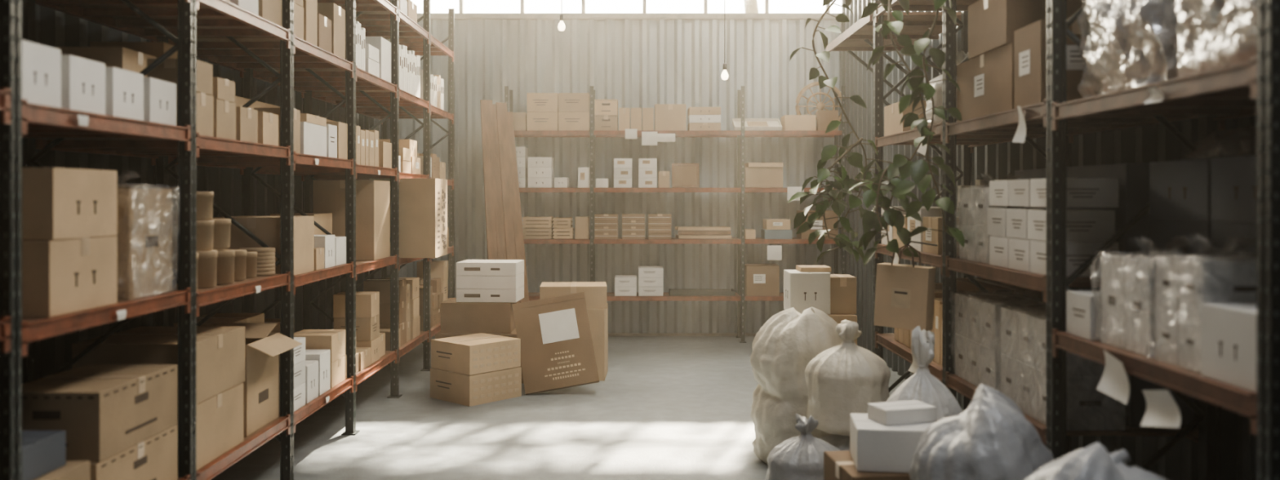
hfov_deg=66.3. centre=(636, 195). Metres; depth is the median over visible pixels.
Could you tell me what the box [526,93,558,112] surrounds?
cardboard box
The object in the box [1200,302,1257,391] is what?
carton
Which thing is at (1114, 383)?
paper tag
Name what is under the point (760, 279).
cardboard box
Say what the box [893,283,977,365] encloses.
boxes
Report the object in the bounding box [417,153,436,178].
cardboard box
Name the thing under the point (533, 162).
carton
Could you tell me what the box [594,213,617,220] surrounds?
cardboard box
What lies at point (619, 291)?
carton
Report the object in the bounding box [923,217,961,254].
cardboard box
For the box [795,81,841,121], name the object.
wheel
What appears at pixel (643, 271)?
carton
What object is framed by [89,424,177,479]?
cardboard box
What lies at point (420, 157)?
carton
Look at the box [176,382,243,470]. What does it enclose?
cardboard box
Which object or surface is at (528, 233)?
crate
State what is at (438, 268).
cardboard box
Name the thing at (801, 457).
plastic bag
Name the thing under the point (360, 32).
binders
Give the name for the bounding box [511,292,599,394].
carton
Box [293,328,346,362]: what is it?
cardboard box
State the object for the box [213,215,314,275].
cardboard box
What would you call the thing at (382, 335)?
cardboard box
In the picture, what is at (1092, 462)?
plastic bag
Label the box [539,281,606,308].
cardboard box
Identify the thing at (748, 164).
cardboard box
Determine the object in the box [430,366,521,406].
cardboard box
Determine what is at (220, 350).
cardboard box
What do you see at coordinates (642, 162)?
carton
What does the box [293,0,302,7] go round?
cardboard box
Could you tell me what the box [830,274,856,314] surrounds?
cardboard box
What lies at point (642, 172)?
carton
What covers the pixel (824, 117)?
cardboard box
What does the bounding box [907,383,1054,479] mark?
plastic bag
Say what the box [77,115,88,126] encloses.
label
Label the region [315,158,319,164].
label
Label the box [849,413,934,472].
carton
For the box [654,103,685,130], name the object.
cardboard box
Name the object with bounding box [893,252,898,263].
paper tag
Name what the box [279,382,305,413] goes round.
carton
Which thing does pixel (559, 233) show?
crate
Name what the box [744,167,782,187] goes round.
cardboard box
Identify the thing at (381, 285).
cardboard box
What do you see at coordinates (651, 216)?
cardboard box
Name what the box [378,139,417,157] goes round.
cardboard box
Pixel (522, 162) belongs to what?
carton
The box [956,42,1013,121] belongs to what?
cardboard box
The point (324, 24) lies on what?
cardboard box
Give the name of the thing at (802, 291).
carton
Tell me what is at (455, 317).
cardboard box
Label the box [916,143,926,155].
paper tag
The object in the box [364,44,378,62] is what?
carton
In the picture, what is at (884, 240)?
carton
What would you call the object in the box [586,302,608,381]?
cardboard box
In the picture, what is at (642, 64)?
wall
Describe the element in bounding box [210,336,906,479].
floor
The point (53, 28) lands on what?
wall
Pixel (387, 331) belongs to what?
cardboard box
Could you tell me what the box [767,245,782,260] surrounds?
paper tag
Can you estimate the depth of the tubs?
4.54 m
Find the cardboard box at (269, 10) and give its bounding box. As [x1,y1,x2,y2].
[258,0,281,26]
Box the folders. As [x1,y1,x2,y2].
[957,178,1014,207]
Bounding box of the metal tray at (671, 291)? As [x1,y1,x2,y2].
[668,288,734,295]
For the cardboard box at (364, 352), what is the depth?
6.99 m
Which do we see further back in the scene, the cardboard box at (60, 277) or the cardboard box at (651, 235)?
the cardboard box at (651, 235)
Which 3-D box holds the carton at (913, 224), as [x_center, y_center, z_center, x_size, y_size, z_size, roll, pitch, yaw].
[1.780,0.194,5.759,0.304,0.250,0.282,0,0,0]
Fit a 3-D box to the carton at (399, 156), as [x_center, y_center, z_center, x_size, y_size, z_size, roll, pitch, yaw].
[-2.135,-0.261,7.976,0.367,0.140,0.259,0,0,0]
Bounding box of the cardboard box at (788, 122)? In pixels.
[780,115,816,130]
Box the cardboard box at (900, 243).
[893,214,907,248]
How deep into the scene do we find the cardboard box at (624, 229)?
10.71 m
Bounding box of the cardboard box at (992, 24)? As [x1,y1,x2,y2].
[968,0,1080,58]
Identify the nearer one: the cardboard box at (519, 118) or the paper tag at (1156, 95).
the paper tag at (1156, 95)
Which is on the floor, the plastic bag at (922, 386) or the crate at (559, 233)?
the plastic bag at (922, 386)
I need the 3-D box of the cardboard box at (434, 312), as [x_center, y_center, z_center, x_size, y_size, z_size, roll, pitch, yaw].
[-2.099,1.173,9.467,0.301,0.153,0.226,0,0,0]
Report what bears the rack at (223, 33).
on the floor
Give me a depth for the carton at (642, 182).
10.71 m
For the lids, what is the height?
0.143 m
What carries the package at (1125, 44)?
on the rack at (1252, 88)
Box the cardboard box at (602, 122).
[594,115,617,130]
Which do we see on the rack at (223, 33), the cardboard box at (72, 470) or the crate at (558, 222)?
the cardboard box at (72, 470)
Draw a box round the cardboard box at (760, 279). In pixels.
[744,263,779,296]
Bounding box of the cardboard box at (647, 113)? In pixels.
[642,107,653,130]
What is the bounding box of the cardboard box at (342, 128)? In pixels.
[326,121,347,159]
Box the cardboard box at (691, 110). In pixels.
[687,106,720,116]
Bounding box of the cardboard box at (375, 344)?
[355,336,380,364]
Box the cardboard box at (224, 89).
[213,76,235,102]
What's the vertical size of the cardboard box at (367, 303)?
0.169 m
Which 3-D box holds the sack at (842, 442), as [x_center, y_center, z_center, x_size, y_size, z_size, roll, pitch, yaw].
[1.218,1.423,5.263,0.529,0.353,0.527,0,0,0]
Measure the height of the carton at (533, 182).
0.110 m
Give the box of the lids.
[239,247,275,275]
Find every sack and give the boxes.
[750,306,842,464]
[819,434,849,450]
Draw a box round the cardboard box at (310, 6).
[302,0,317,46]
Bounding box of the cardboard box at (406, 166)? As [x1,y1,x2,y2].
[400,160,411,173]
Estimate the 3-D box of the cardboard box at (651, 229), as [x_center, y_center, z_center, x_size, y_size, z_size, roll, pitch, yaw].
[0.255,0.370,10.869,0.252,0.067,0.322,0,0,0]
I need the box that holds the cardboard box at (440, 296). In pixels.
[437,292,443,308]
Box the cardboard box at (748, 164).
[744,162,783,167]
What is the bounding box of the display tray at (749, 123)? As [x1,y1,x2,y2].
[732,118,782,129]
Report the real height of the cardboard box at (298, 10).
0.201 m
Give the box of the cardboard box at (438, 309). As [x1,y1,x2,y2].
[437,308,440,322]
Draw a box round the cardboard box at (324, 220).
[270,213,332,235]
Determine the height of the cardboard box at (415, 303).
0.170 m
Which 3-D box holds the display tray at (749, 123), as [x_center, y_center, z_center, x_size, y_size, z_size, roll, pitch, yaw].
[1.330,-0.793,10.842,0.520,0.150,0.293,0,0,0]
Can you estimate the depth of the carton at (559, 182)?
10.71 m
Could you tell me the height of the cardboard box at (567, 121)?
0.206 m
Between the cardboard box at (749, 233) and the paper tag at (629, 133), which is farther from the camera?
the cardboard box at (749, 233)
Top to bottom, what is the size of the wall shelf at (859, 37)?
0.514 m
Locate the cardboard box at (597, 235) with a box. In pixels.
[594,232,617,239]
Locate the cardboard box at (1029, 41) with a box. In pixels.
[1013,19,1085,108]
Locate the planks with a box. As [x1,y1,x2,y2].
[480,99,528,302]
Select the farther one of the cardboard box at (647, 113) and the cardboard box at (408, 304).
the cardboard box at (647, 113)
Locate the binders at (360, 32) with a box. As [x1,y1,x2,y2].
[355,21,364,71]
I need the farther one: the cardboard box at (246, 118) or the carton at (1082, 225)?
the cardboard box at (246, 118)
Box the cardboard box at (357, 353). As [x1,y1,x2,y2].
[355,352,359,373]
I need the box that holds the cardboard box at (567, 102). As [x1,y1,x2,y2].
[558,93,590,112]
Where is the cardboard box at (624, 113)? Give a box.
[618,107,630,130]
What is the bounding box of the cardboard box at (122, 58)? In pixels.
[53,47,156,76]
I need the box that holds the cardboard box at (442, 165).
[439,161,445,179]
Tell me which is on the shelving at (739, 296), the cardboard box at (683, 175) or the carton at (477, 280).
the cardboard box at (683, 175)
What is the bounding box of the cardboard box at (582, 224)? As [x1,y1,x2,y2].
[574,216,590,239]
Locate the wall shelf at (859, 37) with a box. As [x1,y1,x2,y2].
[826,12,960,97]
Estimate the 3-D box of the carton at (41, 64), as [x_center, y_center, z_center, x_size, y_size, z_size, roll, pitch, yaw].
[-2.090,-0.391,3.172,0.323,0.200,0.226,0,0,0]
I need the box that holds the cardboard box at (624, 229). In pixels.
[622,226,644,232]
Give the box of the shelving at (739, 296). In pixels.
[504,85,845,342]
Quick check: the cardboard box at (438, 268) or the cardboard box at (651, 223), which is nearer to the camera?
the cardboard box at (438, 268)
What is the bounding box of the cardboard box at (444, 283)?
[441,279,448,300]
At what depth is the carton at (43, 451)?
3.28 m
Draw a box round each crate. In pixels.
[522,216,554,227]
[522,226,554,239]
[552,217,572,227]
[552,226,574,239]
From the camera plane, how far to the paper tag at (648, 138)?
10.66 m
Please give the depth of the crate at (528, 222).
10.71 m
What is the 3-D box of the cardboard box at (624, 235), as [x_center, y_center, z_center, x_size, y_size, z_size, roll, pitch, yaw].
[-0.035,0.438,10.870,0.250,0.067,0.322,0,0,0]
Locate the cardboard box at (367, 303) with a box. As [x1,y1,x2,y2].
[333,291,379,317]
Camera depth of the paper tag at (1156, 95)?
3.00 m
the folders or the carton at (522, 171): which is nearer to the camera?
the folders
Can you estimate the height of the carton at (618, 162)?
0.105 m
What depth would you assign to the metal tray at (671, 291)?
10.75 m
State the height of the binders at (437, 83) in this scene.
0.343 m
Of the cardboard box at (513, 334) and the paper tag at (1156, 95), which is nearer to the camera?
the paper tag at (1156, 95)
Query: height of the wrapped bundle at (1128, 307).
0.387 m
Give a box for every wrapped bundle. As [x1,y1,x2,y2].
[951,290,1046,391]
[955,174,1042,263]
[996,306,1132,430]
[1099,235,1186,357]
[1149,233,1257,373]
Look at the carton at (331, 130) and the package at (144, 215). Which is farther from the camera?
the carton at (331, 130)
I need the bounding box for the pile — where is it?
[675,226,731,238]
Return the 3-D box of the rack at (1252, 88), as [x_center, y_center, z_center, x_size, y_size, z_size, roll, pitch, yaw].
[1.925,-0.050,4.550,0.688,3.300,4.204,0,0,0]
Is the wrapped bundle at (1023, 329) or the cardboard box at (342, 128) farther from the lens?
the cardboard box at (342, 128)
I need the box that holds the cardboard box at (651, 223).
[648,220,671,226]
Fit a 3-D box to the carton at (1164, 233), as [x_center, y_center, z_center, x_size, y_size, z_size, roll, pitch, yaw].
[2.095,0.195,3.552,0.273,0.215,0.386,0,0,0]
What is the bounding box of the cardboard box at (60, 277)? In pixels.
[22,235,117,317]
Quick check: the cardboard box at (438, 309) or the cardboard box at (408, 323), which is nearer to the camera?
the cardboard box at (408, 323)
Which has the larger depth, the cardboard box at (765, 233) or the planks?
the cardboard box at (765, 233)
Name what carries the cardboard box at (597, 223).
on the cardboard box at (597, 229)
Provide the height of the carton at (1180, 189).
0.215 m
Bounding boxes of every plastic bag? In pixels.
[765,413,840,479]
[804,319,890,435]
[885,325,963,422]
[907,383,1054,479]
[925,50,971,125]
[1024,442,1168,479]
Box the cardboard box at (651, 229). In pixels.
[648,226,671,232]
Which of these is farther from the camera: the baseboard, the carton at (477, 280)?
the baseboard
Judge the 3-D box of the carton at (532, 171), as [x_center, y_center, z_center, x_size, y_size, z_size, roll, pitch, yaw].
[-1.060,-0.258,10.869,0.260,0.110,0.322,0,0,0]
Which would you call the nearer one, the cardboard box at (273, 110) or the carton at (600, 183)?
the cardboard box at (273, 110)
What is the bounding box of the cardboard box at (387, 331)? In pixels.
[379,328,400,350]
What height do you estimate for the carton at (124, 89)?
0.185 m
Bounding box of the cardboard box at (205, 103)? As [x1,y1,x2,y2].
[176,90,213,137]
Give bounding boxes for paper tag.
[625,128,636,138]
[641,131,657,145]
[657,133,675,142]
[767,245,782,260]
[786,186,804,200]
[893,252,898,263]
[908,355,917,373]
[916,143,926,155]
[1012,106,1026,142]
[1096,349,1129,404]
[1140,389,1181,427]
[1143,86,1163,103]
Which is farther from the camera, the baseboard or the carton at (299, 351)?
the baseboard
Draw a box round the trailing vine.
[787,0,964,266]
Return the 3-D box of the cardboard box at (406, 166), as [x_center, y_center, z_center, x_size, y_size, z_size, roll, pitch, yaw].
[-2.111,-0.243,8.272,0.348,0.105,0.306,0,0,0]
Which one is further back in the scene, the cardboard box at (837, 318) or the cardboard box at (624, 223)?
the cardboard box at (624, 223)
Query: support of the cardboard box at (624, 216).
on the cardboard box at (624, 223)
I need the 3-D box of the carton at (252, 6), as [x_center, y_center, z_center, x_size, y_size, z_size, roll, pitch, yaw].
[-2.105,-1.006,4.875,0.350,0.200,0.250,0,0,0]
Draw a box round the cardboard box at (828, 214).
[796,210,837,239]
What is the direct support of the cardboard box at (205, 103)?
on the rack at (223, 33)
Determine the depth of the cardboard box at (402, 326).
8.14 m
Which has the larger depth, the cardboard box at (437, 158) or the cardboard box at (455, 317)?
the cardboard box at (437, 158)
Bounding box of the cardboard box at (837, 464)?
[823,450,911,479]
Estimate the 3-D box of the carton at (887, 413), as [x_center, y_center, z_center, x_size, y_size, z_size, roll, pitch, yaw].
[1.120,0.914,4.140,0.240,0.060,0.150,0,0,-17]
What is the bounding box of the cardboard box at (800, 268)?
[795,265,831,271]
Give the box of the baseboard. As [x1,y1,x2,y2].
[433,333,756,336]
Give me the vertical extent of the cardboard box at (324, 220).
0.351 m
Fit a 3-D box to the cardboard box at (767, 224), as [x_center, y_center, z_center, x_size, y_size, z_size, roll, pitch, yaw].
[1.550,0.314,10.869,0.262,0.111,0.322,0,0,0]
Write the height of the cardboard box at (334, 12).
0.341 m
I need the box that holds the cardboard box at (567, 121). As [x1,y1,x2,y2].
[558,111,590,130]
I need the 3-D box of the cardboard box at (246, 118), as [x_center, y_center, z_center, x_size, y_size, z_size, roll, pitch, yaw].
[-2.045,-0.352,4.880,0.233,0.171,0.220,0,0,0]
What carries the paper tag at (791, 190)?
attached to the shelving at (739, 296)
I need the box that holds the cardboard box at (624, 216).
[622,213,644,220]
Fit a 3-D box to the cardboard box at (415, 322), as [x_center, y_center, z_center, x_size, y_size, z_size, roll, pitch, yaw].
[-2.064,1.153,8.612,0.258,0.170,0.272,0,0,0]
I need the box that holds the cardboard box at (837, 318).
[826,314,857,345]
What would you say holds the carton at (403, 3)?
in the rack at (223, 33)
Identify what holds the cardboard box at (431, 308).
on the rack at (223, 33)
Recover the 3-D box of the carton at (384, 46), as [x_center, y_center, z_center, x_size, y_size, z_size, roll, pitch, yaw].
[-2.080,-1.040,7.550,0.300,0.330,0.300,0,0,0]
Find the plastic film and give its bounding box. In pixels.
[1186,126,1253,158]
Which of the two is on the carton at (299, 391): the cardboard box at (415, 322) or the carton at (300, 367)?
the carton at (300, 367)
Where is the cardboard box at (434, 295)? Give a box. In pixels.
[432,293,437,311]
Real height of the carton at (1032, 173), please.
0.450 m
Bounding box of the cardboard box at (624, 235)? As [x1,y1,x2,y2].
[622,232,644,239]
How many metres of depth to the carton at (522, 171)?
10.71 m
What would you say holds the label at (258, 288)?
attached to the rack at (223, 33)
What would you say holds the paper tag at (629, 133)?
attached to the shelving at (739, 296)
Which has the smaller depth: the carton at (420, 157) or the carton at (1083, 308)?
the carton at (1083, 308)
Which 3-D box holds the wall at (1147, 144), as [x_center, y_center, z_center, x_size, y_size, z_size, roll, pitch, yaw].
[2.390,-0.900,4.700,0.100,5.000,13.200,0,0,0]
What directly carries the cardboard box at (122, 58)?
on the rack at (223, 33)
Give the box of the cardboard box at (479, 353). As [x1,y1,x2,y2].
[431,333,520,374]
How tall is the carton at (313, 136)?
0.190 m
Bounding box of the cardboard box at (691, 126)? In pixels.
[687,122,720,130]
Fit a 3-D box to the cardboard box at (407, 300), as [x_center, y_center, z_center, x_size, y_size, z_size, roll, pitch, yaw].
[-2.098,0.836,8.370,0.287,0.160,0.151,0,0,0]
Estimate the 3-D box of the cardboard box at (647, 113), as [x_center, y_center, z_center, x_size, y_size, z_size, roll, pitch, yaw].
[0.125,-0.840,10.870,0.122,0.251,0.320,0,0,0]
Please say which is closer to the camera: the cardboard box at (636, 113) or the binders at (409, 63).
the binders at (409, 63)
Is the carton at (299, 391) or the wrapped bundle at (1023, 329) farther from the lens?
the carton at (299, 391)
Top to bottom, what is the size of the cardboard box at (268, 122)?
0.171 m
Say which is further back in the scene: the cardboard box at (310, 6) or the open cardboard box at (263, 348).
the cardboard box at (310, 6)
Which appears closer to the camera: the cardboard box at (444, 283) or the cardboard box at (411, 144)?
the cardboard box at (411, 144)
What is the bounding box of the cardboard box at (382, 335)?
[379,333,385,356]
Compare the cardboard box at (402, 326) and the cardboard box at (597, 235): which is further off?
the cardboard box at (597, 235)
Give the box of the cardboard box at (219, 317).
[173,312,264,326]
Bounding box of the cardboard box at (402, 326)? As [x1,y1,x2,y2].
[379,320,406,346]
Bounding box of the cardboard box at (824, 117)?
[816,110,838,130]
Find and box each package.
[111,170,175,299]
[1077,0,1188,97]
[1174,0,1257,75]
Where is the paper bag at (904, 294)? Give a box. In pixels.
[874,240,937,330]
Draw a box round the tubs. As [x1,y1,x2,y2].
[151,186,257,290]
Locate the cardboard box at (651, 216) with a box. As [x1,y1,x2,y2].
[648,213,671,220]
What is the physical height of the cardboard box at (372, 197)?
0.591 m
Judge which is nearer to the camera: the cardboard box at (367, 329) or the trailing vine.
the trailing vine
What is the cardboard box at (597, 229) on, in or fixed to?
on the cardboard box at (597, 235)
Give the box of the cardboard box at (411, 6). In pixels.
[405,0,417,23]
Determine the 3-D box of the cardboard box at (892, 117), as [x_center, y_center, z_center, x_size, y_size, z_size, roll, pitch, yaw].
[1.830,-0.487,6.225,0.403,0.201,0.450,0,0,0]
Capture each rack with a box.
[0,0,454,479]
[873,0,1279,479]
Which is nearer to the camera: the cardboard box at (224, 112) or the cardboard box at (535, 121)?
the cardboard box at (224, 112)
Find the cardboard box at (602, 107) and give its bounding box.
[594,99,617,115]
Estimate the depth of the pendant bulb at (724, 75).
8.99 m
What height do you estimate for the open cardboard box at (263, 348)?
0.513 m
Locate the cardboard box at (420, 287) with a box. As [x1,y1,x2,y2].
[418,285,432,309]
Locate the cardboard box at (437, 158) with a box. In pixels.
[436,156,439,178]
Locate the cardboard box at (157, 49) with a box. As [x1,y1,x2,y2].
[89,41,177,58]
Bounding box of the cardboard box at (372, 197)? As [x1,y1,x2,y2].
[312,180,390,260]
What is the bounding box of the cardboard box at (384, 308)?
[379,300,406,324]
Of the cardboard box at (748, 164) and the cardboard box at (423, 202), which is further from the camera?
the cardboard box at (748, 164)
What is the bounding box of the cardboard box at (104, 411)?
[22,364,177,462]
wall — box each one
[35,4,390,380]
[399,19,841,333]
[841,0,1257,479]
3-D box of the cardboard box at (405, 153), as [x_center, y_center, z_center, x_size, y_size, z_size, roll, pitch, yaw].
[-2.116,-0.349,8.251,0.364,0.105,0.273,0,0,0]
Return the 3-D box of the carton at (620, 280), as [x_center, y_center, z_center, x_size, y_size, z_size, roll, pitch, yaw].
[-0.120,0.942,10.869,0.240,0.100,0.322,0,0,0]
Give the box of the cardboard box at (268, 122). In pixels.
[257,111,278,146]
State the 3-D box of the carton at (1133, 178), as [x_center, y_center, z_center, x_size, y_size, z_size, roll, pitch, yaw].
[2.080,0.094,4.155,0.280,0.450,0.550,0,0,0]
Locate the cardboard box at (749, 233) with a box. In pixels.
[744,228,755,239]
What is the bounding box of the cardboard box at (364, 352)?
[355,346,370,370]
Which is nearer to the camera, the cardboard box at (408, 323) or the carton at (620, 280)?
the cardboard box at (408, 323)
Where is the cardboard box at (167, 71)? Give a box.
[146,57,213,95]
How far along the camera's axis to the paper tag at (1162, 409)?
2.96 m
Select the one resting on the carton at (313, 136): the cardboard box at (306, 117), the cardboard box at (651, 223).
the cardboard box at (306, 117)
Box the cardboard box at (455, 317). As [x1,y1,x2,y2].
[440,297,516,333]
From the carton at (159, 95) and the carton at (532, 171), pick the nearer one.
the carton at (159, 95)
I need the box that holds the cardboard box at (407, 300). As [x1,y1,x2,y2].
[405,284,409,303]
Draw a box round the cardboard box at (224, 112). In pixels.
[213,98,235,139]
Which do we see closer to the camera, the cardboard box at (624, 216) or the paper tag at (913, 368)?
the paper tag at (913, 368)
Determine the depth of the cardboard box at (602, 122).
10.71 m
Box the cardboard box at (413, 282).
[386,277,418,299]
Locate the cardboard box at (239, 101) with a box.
[235,95,279,109]
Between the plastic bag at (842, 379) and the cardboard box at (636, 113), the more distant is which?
the cardboard box at (636, 113)
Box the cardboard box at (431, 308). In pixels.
[419,306,432,331]
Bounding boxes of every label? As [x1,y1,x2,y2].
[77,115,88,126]
[116,309,126,320]
[255,285,261,293]
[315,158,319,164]
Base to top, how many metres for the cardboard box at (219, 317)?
0.501 m
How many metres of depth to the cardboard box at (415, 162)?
8.57 m
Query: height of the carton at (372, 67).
0.120 m
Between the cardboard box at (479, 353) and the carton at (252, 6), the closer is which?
the carton at (252, 6)
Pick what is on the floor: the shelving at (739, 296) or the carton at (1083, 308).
the shelving at (739, 296)
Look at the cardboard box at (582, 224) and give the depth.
10.73 m
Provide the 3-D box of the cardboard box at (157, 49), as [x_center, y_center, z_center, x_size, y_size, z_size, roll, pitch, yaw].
[-2.405,-0.497,4.780,0.353,0.461,0.320,0,0,0]
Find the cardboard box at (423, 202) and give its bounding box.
[369,178,447,257]
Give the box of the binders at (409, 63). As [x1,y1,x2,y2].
[386,39,420,97]
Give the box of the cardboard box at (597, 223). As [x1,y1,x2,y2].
[594,220,617,226]
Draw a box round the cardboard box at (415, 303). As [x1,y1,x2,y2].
[409,297,419,319]
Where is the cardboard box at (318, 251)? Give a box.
[314,247,324,270]
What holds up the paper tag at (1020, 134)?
attached to the rack at (1252, 88)
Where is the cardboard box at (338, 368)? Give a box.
[329,355,346,388]
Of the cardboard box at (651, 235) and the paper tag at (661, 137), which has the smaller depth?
the paper tag at (661, 137)
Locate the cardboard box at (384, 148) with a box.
[378,141,391,168]
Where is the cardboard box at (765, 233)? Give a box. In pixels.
[760,228,791,239]
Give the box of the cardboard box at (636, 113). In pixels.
[631,107,641,130]
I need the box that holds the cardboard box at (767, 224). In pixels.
[762,218,790,229]
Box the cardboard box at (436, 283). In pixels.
[418,278,441,293]
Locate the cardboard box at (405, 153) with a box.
[399,147,410,161]
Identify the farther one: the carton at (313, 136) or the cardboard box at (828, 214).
the cardboard box at (828, 214)
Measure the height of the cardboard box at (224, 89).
0.101 m
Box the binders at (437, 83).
[420,69,444,110]
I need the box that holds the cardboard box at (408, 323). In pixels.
[406,320,410,341]
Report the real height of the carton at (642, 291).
0.100 m
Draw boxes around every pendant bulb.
[557,0,564,31]
[720,0,728,79]
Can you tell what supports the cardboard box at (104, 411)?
on the cardboard box at (155, 457)
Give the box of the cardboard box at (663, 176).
[657,171,669,187]
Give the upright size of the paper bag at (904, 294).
0.470 m
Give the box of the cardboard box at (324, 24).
[317,13,331,53]
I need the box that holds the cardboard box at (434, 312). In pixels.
[432,308,437,326]
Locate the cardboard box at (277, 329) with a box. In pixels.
[264,318,279,333]
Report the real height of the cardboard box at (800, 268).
0.031 m
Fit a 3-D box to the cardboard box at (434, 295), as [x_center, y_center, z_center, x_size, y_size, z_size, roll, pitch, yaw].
[-2.075,1.019,9.455,0.270,0.153,0.203,0,0,0]
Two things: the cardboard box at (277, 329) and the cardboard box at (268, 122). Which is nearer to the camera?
the cardboard box at (268, 122)
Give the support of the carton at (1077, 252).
in the rack at (1252, 88)
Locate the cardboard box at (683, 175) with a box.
[671,163,699,187]
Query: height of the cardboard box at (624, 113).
0.251 m
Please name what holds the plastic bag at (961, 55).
on the rack at (1252, 88)
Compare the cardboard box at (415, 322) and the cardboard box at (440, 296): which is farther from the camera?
the cardboard box at (440, 296)
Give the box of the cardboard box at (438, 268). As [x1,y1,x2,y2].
[417,260,448,280]
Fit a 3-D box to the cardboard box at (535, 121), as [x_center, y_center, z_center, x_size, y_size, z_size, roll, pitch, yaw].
[-1.032,-0.817,10.869,0.337,0.206,0.322,0,0,0]
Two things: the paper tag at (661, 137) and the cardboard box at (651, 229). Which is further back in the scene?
the cardboard box at (651, 229)
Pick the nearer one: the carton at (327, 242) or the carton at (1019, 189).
the carton at (1019, 189)
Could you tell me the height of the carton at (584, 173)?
0.220 m
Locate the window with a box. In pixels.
[417,0,840,20]
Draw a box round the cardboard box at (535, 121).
[526,111,558,130]
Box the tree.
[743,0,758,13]
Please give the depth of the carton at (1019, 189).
4.19 m
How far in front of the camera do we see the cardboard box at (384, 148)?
7.51 m
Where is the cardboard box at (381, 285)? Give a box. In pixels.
[363,278,406,302]
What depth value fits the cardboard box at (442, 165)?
9.85 m
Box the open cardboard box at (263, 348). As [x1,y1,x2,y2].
[196,323,302,436]
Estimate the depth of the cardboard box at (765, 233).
10.71 m
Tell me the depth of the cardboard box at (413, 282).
8.54 m
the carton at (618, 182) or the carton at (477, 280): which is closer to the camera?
the carton at (477, 280)
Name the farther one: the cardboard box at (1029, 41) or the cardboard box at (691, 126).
the cardboard box at (691, 126)
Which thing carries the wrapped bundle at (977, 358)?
in the rack at (1252, 88)
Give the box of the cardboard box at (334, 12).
[317,2,345,59]
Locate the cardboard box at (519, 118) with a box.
[512,112,526,130]
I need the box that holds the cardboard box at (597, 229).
[594,226,617,232]
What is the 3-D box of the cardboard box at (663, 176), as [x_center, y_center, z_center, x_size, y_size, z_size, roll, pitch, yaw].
[0.300,-0.182,10.870,0.120,0.181,0.322,0,0,0]
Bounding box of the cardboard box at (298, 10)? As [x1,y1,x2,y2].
[293,2,303,39]
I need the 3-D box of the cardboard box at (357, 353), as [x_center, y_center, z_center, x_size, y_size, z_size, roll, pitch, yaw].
[-2.082,1.163,6.753,0.274,0.130,0.214,0,0,0]
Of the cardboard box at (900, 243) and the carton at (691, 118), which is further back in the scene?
the carton at (691, 118)
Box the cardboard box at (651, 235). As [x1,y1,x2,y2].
[648,232,671,239]
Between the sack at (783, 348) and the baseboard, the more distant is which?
the baseboard
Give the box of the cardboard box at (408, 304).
[406,302,409,322]
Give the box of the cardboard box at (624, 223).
[622,220,644,226]
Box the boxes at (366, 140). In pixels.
[355,125,378,166]
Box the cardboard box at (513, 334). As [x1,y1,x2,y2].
[435,328,524,383]
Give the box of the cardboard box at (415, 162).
[410,156,420,174]
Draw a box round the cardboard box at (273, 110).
[253,107,300,153]
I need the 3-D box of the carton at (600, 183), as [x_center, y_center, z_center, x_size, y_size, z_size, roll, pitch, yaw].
[-0.378,-0.141,10.870,0.135,0.100,0.320,0,0,0]
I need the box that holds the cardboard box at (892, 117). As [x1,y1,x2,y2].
[884,100,926,136]
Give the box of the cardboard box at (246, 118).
[235,106,257,142]
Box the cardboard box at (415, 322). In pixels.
[409,315,420,338]
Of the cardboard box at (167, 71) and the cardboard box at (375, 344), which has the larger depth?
the cardboard box at (375, 344)
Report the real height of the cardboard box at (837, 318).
0.401 m
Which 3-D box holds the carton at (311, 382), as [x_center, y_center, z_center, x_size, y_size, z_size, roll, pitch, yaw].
[-2.080,1.107,5.839,0.303,0.220,0.202,0,0,0]
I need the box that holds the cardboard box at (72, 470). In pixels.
[34,461,89,479]
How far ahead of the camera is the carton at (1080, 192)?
3.86 m
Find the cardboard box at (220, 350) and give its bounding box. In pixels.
[71,326,244,404]
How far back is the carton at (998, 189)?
4.43 m
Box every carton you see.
[22,40,61,107]
[22,430,66,479]
[61,54,105,114]
[105,66,143,120]
[143,76,176,125]
[230,0,258,15]
[279,337,305,366]
[279,360,305,390]
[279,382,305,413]
[300,121,326,156]
[304,360,318,403]
[305,349,329,395]
[314,235,334,268]
[326,124,337,158]
[334,236,346,266]
[364,36,391,82]
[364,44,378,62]
[364,57,379,77]
[399,155,400,172]
[400,0,407,15]
[417,155,431,177]
[456,259,524,302]
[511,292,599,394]
[515,146,528,158]
[516,156,528,168]
[517,167,528,177]
[518,177,528,187]
[528,156,554,168]
[528,167,554,177]
[528,177,554,187]
[554,177,568,187]
[577,167,590,187]
[595,178,608,187]
[613,158,631,168]
[613,168,631,177]
[613,177,631,187]
[614,275,636,286]
[614,286,636,296]
[638,158,657,168]
[638,168,657,177]
[638,177,657,187]
[638,266,662,277]
[638,277,662,286]
[638,286,662,296]
[687,115,720,124]
[783,269,830,314]
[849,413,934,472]
[867,400,936,425]
[881,206,938,244]
[907,207,959,251]
[986,208,1046,236]
[989,180,1008,205]
[989,235,1008,267]
[1005,208,1084,239]
[1008,179,1030,206]
[1008,237,1030,271]
[1014,168,1046,208]
[1026,209,1115,241]
[1030,177,1118,207]
[1030,240,1118,276]
[1066,163,1155,255]
[1066,290,1101,340]
[1149,158,1211,220]
[1149,218,1211,256]
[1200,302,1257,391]
[1210,155,1257,222]
[1210,221,1257,257]
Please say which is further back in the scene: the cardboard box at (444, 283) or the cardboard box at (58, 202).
the cardboard box at (444, 283)
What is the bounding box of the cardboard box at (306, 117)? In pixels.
[300,113,326,126]
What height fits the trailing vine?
1.919 m
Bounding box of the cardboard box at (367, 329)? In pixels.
[333,314,379,341]
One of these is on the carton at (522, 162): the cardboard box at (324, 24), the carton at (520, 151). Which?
the carton at (520, 151)
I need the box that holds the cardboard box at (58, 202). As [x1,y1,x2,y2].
[22,167,117,239]

